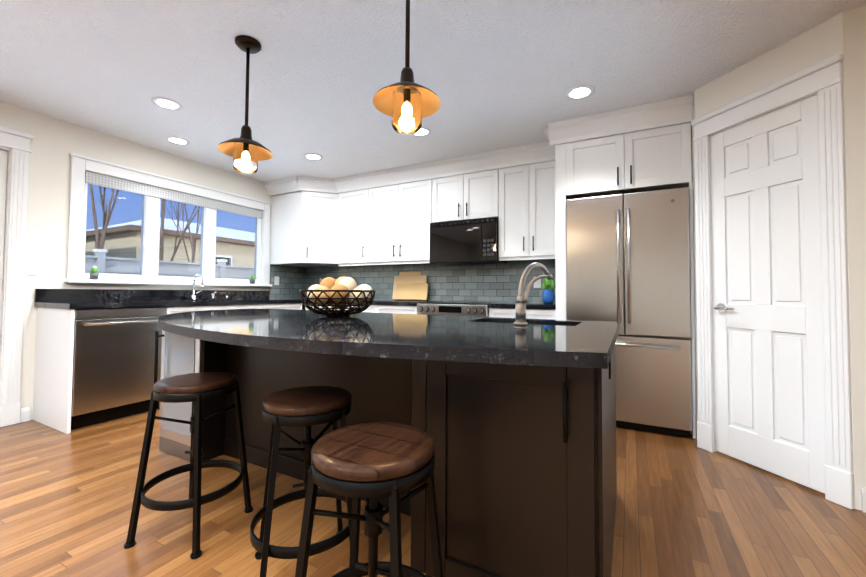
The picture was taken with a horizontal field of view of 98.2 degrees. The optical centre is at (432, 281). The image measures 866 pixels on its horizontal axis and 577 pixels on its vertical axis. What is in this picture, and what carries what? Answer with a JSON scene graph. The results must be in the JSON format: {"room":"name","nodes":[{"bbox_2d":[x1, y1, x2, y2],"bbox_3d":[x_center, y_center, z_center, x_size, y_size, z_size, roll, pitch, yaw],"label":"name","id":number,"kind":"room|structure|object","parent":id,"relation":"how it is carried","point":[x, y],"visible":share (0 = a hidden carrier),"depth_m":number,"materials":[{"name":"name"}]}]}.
{"room":"kitchen","nodes":[
{"label":"kitchen","id":0,"kind":"room"},
{"bbox_2d":[0,102,303,419],"bbox_3d":[-3.488,-0.144,2.452,0.150,2.420,7.120,-1,-2,28],"label":"wall","id":1,"kind":"structure","parent":0,"point":[54,142],"depth_m":3.09,"materials":[{"name":"beige paint"}]},
{"bbox_2d":[0,126,33,426],"bbox_3d":[-3.461,-0.046,2.457,0.188,2.225,1.102,0,-2,28],"label":"patio door","id":2,"kind":"structure","parent":1,"relation":"in","point":[15,151],"depth_m":2.84,"materials":[{"name":"white wood"}]},
{"bbox_2d":[64,153,271,286],"bbox_3d":[-2.622,-0.500,4.021,0.223,1.087,1.984,0,-2,28],"label":"window","id":3,"kind":"structure","parent":1,"relation":"in","point":[150,226],"depth_m":3.71,"materials":[{"name":"white wood"}]},
{"bbox_2d":[89,266,98,279],"bbox_3d":[-2.939,-0.074,3.258,0.064,0.119,0.064,0,-2,28],"label":"potted plant","id":4,"kind":"object","parent":3,"relation":"on","point":[94,274],"visible":0.98,"depth_m":3.24,"materials":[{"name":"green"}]},
{"bbox_2d":[85,171,261,218],"bbox_3d":[-2.597,-0.876,4.020,0.013,0.103,1.756,0,-2,28],"label":"window valance","id":5,"kind":"object","parent":3,"relation":"attached to","point":[118,184],"visible":0.96,"depth_m":3.80,"materials":[{"name":"fabric"}]},
{"bbox_2d":[250,275,254,283],"bbox_3d":[-2.222,-0.023,4.620,0.064,0.108,0.064,0,-2,28],"label":"potted plant","id":6,"kind":"object","parent":3,"relation":"on","point":[252,279],"visible":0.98,"depth_m":4.60,"materials":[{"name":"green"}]},
{"bbox_2d":[274,276,278,284],"bbox_3d":[-2.065,-0.006,4.963,0.004,0.115,0.075,-1,-2,28],"label":"electrical outlet plate","id":7,"kind":"object","parent":1,"relation":"attached to","point":[276,282],"depth_m":4.96,"materials":[{"name":"white plastic"}]},
{"bbox_2d":[0,408,865,576],"bbox_3d":[-0.406,1.088,0.772,7.150,0.100,7.150,0,-2,28],"label":"floor","id":8,"kind":"structure","parent":0,"point":[686,506],"depth_m":1.69,"materials":[{"name":"brown wood"}]},
{"bbox_2d":[71,307,165,429],"bbox_3d":[-2.676,0.653,3.074,0.636,0.874,0.594,0,-2,28],"label":"dishwasher","id":9,"kind":"object","parent":8,"relation":"on","point":[113,363],"visible":0.77,"depth_m":2.89,"materials":[{"name":"silver metal"}]},
{"bbox_2d":[32,274,302,433],"bbox_3d":[-2.202,0.524,4.021,0.652,1.195,2.782,0,-2,28],"label":"base cabinet","id":10,"kind":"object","parent":8,"relation":"on","point":[53,367],"depth_m":2.93,"materials":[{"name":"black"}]},
{"bbox_2d":[124,372,252,558],"bbox_3d":[-1.028,0.742,1.625,0.417,0.636,0.417,0,-2,28],"label":"stool","id":11,"kind":"object","parent":8,"relation":"on","point":[190,387],"visible":1,"depth_m":1.53,"materials":[{"name":"black metal"},{"name":"brown leather"}]},
{"bbox_2d":[250,386,351,576],"bbox_3d":[-0.461,0.738,1.372,0.465,0.636,0.465,0,-2,28],"label":"stool","id":12,"kind":"object","parent":8,"relation":"on","point":[306,403],"visible":0.92,"depth_m":1.29,"materials":[{"name":"black metal"},{"name":"brown leather"}]},
{"bbox_2d":[305,304,339,309],"bbox_3d":[-1.188,0.710,4.717,0.560,0.880,0.619,0,-2,28],"label":"base cabinet","id":13,"kind":"object","parent":8,"relation":"on","point":[315,304],"depth_m":4.47,"materials":[{"name":"white wood"}]},
{"bbox_2d":[345,304,380,312],"bbox_3d":[-0.737,0.706,4.478,0.699,0.880,0.616,0,-2,28],"label":"base cabinet","id":14,"kind":"object","parent":8,"relation":"on","point":[373,308],"depth_m":4.09,"materials":[{"name":"white wood"}]},
{"bbox_2d":[295,422,442,576],"bbox_3d":[-0.152,0.728,0.950,0.384,0.636,0.384,0,-2,28],"label":"stool","id":15,"kind":"object","parent":8,"relation":"on","point":[365,458],"visible":1,"depth_m":0.89,"materials":[{"name":"black metal"},{"name":"brown leather"}]},
{"bbox_2d":[154,322,618,576],"bbox_3d":[-0.461,0.660,2.051,2.610,0.829,1.123,0,-2,28],"label":"kitchen island","id":16,"kind":"object","parent":8,"relation":"on","point":[514,418],"depth_m":1.17,"materials":[{"name":"wood"}]},
{"bbox_2d":[155,309,618,373],"bbox_3d":[-0.578,0.223,2.006,2.790,0.039,1.358,0,-2,28],"label":"island countertop","id":17,"kind":"structure","parent":16,"relation":"on","point":[456,342],"depth_m":1.28,"materials":[{"name":"black stone"}]},
{"bbox_2d":[299,276,375,316],"bbox_3d":[-0.576,0.090,2.280,0.452,0.240,0.452,0,-2,28],"label":"decorative bowl","id":18,"kind":"object","parent":17,"relation":"on","point":[340,293],"visible":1,"depth_m":2.17,"materials":[{"name":"brown metal"}]},
{"bbox_2d":[381,304,416,313],"bbox_3d":[-0.270,0.702,4.233,0.593,0.880,0.616,0,-2,28],"label":"base cabinet","id":19,"kind":"object","parent":8,"relation":"on","point":[385,308],"depth_m":3.95,"materials":[{"name":"white wood"}]},
{"bbox_2d":[306,300,434,307],"bbox_3d":[-0.717,0.245,4.466,1.594,0.040,0.627,0,-2,28],"label":"countertop","id":20,"kind":"structure","parent":19,"relation":"on","point":[414,302],"depth_m":4.01,"materials":[{"name":"black stone"}]},
{"bbox_2d":[392,272,428,299],"bbox_3d":[-0.269,0.054,4.519,0.500,0.343,0.113,0,-2,28],"label":"cutting boards","id":21,"kind":"object","parent":20,"relation":"on","point":[410,285],"visible":1,"depth_m":4.50,"materials":[{"name":"brown wood"}]},
{"bbox_2d":[417,301,501,316],"bbox_3d":[0.301,0.675,3.872,0.746,0.920,0.702,0,-2,28],"label":"range","id":22,"kind":"object","parent":8,"relation":"on","point":[463,308],"visible":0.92,"depth_m":3.62,"materials":[{"name":"silver metal"}]},
{"bbox_2d":[489,308,555,319],"bbox_3d":[0.930,0.691,3.601,0.612,0.880,0.616,0,-2,28],"label":"base cabinet","id":23,"kind":"object","parent":8,"relation":"on","point":[533,310],"depth_m":3.31,"materials":[{"name":"white"}]},
{"bbox_2d":[489,302,555,307],"bbox_3d":[0.927,0.231,3.602,0.612,0.040,0.627,0,-2,28],"label":"countertop","id":24,"kind":"structure","parent":23,"relation":"on","point":[507,304],"depth_m":3.35,"materials":[{"name":"black stone"}]},
{"bbox_2d":[542,278,555,303],"bbox_3d":[1.083,0.082,3.516,0.123,0.253,0.126,0,-2,28],"label":"vase","id":25,"kind":"object","parent":24,"relation":"on","point":[548,296],"visible":0.94,"depth_m":3.48,"materials":[{"name":"blue ceramic"}]},
{"bbox_2d":[566,187,691,436],"bbox_3d":[1.602,0.226,3.132,0.832,1.768,0.816,0,-2,28],"label":"fridge","id":26,"kind":"object","parent":8,"relation":"on","point":[628,262],"visible":0.83,"depth_m":2.77,"materials":[{"name":"silver metal"}]},
{"bbox_2d":[0,0,865,192],"bbox_3d":[-0.388,-1.431,0.847,7.150,0.100,7.150,0,-2,28],"label":"ceiling","id":27,"kind":"structure","parent":0,"point":[493,75],"depth_m":2.31,"materials":[{"name":"white paint"}]},
{"bbox_2d":[151,97,182,110],"bbox_3d":[-1.989,-1.329,2.808,0.202,0.006,0.196,0,-2,28],"label":"recessed light","id":28,"kind":"object","parent":27,"relation":"in","point":[162,102],"depth_m":2.81,"materials":[{"name":"white"}]},
{"bbox_2d":[165,136,189,144],"bbox_3d":[-2.381,-1.311,3.497,0.202,0.006,0.195,0,-2,28],"label":"recessed light","id":29,"kind":"object","parent":27,"relation":"in","point":[175,140],"depth_m":3.50,"materials":[{"name":"white"}]},
{"bbox_2d":[217,35,272,173],"bbox_3d":[-1.047,-0.979,2.111,0.280,0.734,0.280,0,-2,28],"label":"pendant light","id":30,"kind":"object","parent":27,"relation":"hanging from","point":[246,152],"visible":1,"depth_m":2.08,"materials":[{"name":"brown metal"}]},
{"bbox_2d":[304,153,322,159],"bbox_3d":[-1.241,-1.292,3.888,0.198,0.006,0.192,0,-2,28],"label":"recessed light","id":31,"kind":"object","parent":27,"relation":"in","point":[311,156],"depth_m":3.89,"materials":[{"name":"white"}]},
{"bbox_2d":[373,0,440,134],"bbox_3d":[-0.106,-0.989,1.560,0.280,0.734,0.280,0,-2,28],"label":"pendant light","id":32,"kind":"object","parent":27,"relation":"hanging from","point":[406,103],"visible":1,"depth_m":1.53,"materials":[{"name":"brown metal"}]},
{"bbox_2d":[412,127,430,136],"bbox_3d":[-0.102,-1.302,3.275,0.187,0.006,0.168,0,-2,28],"label":"recessed light","id":33,"kind":"object","parent":27,"relation":"in","point":[424,131],"depth_m":3.29,"materials":[{"name":"white"}]},
{"bbox_2d":[565,85,594,99],"bbox_3d":[1.021,-1.314,2.611,0.191,0.006,0.204,0,-2,28],"label":"recessed light","id":34,"kind":"object","parent":27,"relation":"in","point":[579,92],"depth_m":2.61,"materials":[{"name":"white"}]},
{"bbox_2d":[304,106,865,437],"bbox_3d":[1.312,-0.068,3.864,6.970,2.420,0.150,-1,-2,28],"label":"wall","id":35,"kind":"structure","parent":0,"point":[854,116],"depth_m":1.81,"materials":[{"name":"beige paint"}]},
{"bbox_2d":[268,179,343,266],"bbox_3d":[-1.550,-0.740,4.951,0.960,1.049,0.629,0,-2,28],"label":"upper cabinet","id":36,"kind":"object","parent":35,"relation":"attached to","point":[305,225],"depth_m":4.71,"materials":[{"name":"white wood"}]},
{"bbox_2d":[292,175,343,194],"bbox_3d":[-1.375,-1.193,4.657,0.465,0.159,0.465,0,-2,28],"label":"crown molding","id":37,"kind":"structure","parent":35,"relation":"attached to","point":[300,183],"depth_m":4.62,"materials":[{"name":"white wood"}]},
{"bbox_2d":[340,175,387,265],"bbox_3d":[-0.908,-0.742,4.764,0.589,1.049,0.362,0,-2,28],"label":"upper cabinet","id":38,"kind":"object","parent":35,"relation":"attached to","point":[355,206],"depth_m":4.58,"materials":[{"name":"white wood"}]},
{"bbox_2d":[372,175,435,264],"bbox_3d":[-0.316,-0.667,4.458,0.985,0.890,0.349,0,-2,28],"label":"upper cabinet","id":39,"kind":"object","parent":35,"relation":"attached to","point":[388,224],"depth_m":4.28,"materials":[{"name":"white wood"}]},
{"bbox_2d":[269,259,555,302],"bbox_3d":[-0.387,-0.002,4.316,3.598,0.448,0.623,0,-2,28],"label":"tile backsplash","id":40,"kind":"structure","parent":35,"relation":"attached to","point":[488,282],"depth_m":4.40,"materials":[{"name":"tile"}]},
{"bbox_2d":[436,167,499,222],"bbox_3d":[0.401,-0.878,4.088,0.750,0.480,0.349,0,-2,28],"label":"upper cabinet","id":41,"kind":"object","parent":35,"relation":"attached to","point":[473,195],"depth_m":3.91,"materials":[{"name":"white wood"}]},
{"bbox_2d":[430,217,506,264],"bbox_3d":[0.382,-0.409,4.044,0.746,0.430,0.388,0,-2,28],"label":"over-the-range microwave","id":42,"kind":"object","parent":41,"relation":"attached to","point":[469,242],"visible":1,"depth_m":3.86,"materials":[{"name":"black metal"}]},
{"bbox_2d":[499,159,567,260],"bbox_3d":[0.976,-0.678,3.778,0.674,0.890,0.349,0,-2,28],"label":"upper cabinet","id":43,"kind":"object","parent":35,"relation":"attached to","point":[532,221],"depth_m":3.59,"materials":[{"name":"white wood"}]},
{"bbox_2d":[534,277,540,287],"bbox_3d":[1.079,0.010,3.881,0.075,0.116,0.007,-1,-2,28],"label":"electrical outlet plate","id":44,"kind":"object","parent":35,"relation":"attached to","point":[537,284],"depth_m":3.88,"materials":[{"name":"white plastic"}]},
{"bbox_2d":[564,119,692,199],"bbox_3d":[1.649,-0.918,3.223,0.864,0.435,0.719,0,-2,28],"label":"upper cabinet","id":45,"kind":"object","parent":35,"relation":"attached to","point":[659,158],"depth_m":2.89,"materials":[{"name":"white wood"}]},
{"bbox_2d":[684,74,727,438],"bbox_3d":[2.036,-0.093,2.868,0.180,2.420,0.919,-1,-2,28],"label":"wall","id":46,"kind":"structure","parent":0,"point":[712,96],"depth_m":2.56,"materials":[{"name":"beige paint"}]},
{"bbox_2d":[691,54,854,509],"bbox_3d":[1.930,-0.006,2.189,0.149,2.205,0.768,1,-2,-17],"label":"pantry door","id":47,"kind":"structure","parent":46,"relation":"in","point":[773,366],"depth_m":2.11,"materials":[{"name":"white wood"}]},
{"bbox_2d":[861,488,865,512],"bbox_3d":[2.857,1.025,1.335,1.878,0.105,0.016,-1,-2,28],"label":"baseboard","id":48,"kind":"structure","parent":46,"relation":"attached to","point":[863,491],"depth_m":1.76,"materials":[{"name":"white"}]},
{"label":"outside","id":49,"kind":"structure","parent":0,"visible":0},
{"bbox_3d":[-39.644,1.562,19.624,79.840,0.430,90.000,-1,-2,28],"label":"ground","id":50,"kind":"structure","parent":49,"visible":0},
{"bbox_2d":[89,184,120,255],"bbox_3d":[-8.658,-1.759,9.758,1.339,6.714,1.171,0,-2,28],"label":"tree","id":51,"kind":"object","parent":50,"relation":"on","point":[104,222],"depth_m":9.72,"materials":[{"name":"brown plant"}]},
{"bbox_2d":[85,249,253,278],"bbox_3d":[-7.699,0.330,5.071,9.050,2.270,34.080,0,-2,28],"label":"fence","id":52,"kind":"object","parent":50,"relation":"on","point":[137,269],"depth_m":8.10,"materials":[{"name":"grey paint"}]},
{"bbox_2d":[85,218,254,266],"bbox_3d":[-21.222,-1.607,8.340,9.800,6.150,47.800,0,-2,28],"label":"house","id":53,"kind":"structure","parent":50,"relation":"on","point":[170,242],"depth_m":18.32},
{"bbox_2d":[159,199,199,260],"bbox_3d":[-7.777,-1.923,11.533,1.798,7.159,1.555,0,-2,28],"label":"tree","id":54,"kind":"object","parent":50,"relation":"on","point":[162,232],"depth_m":11.28,"materials":[{"name":"brown plant"}]},
{"bbox_2d":[167,201,201,262],"bbox_3d":[-10.466,-2.273,16.037,1.563,8.091,1.324,0,-2,28],"label":"tree","id":55,"kind":"object","parent":50,"relation":"on","point":[193,248],"depth_m":16.10,"materials":[{"name":"brown plant"}]}
]}

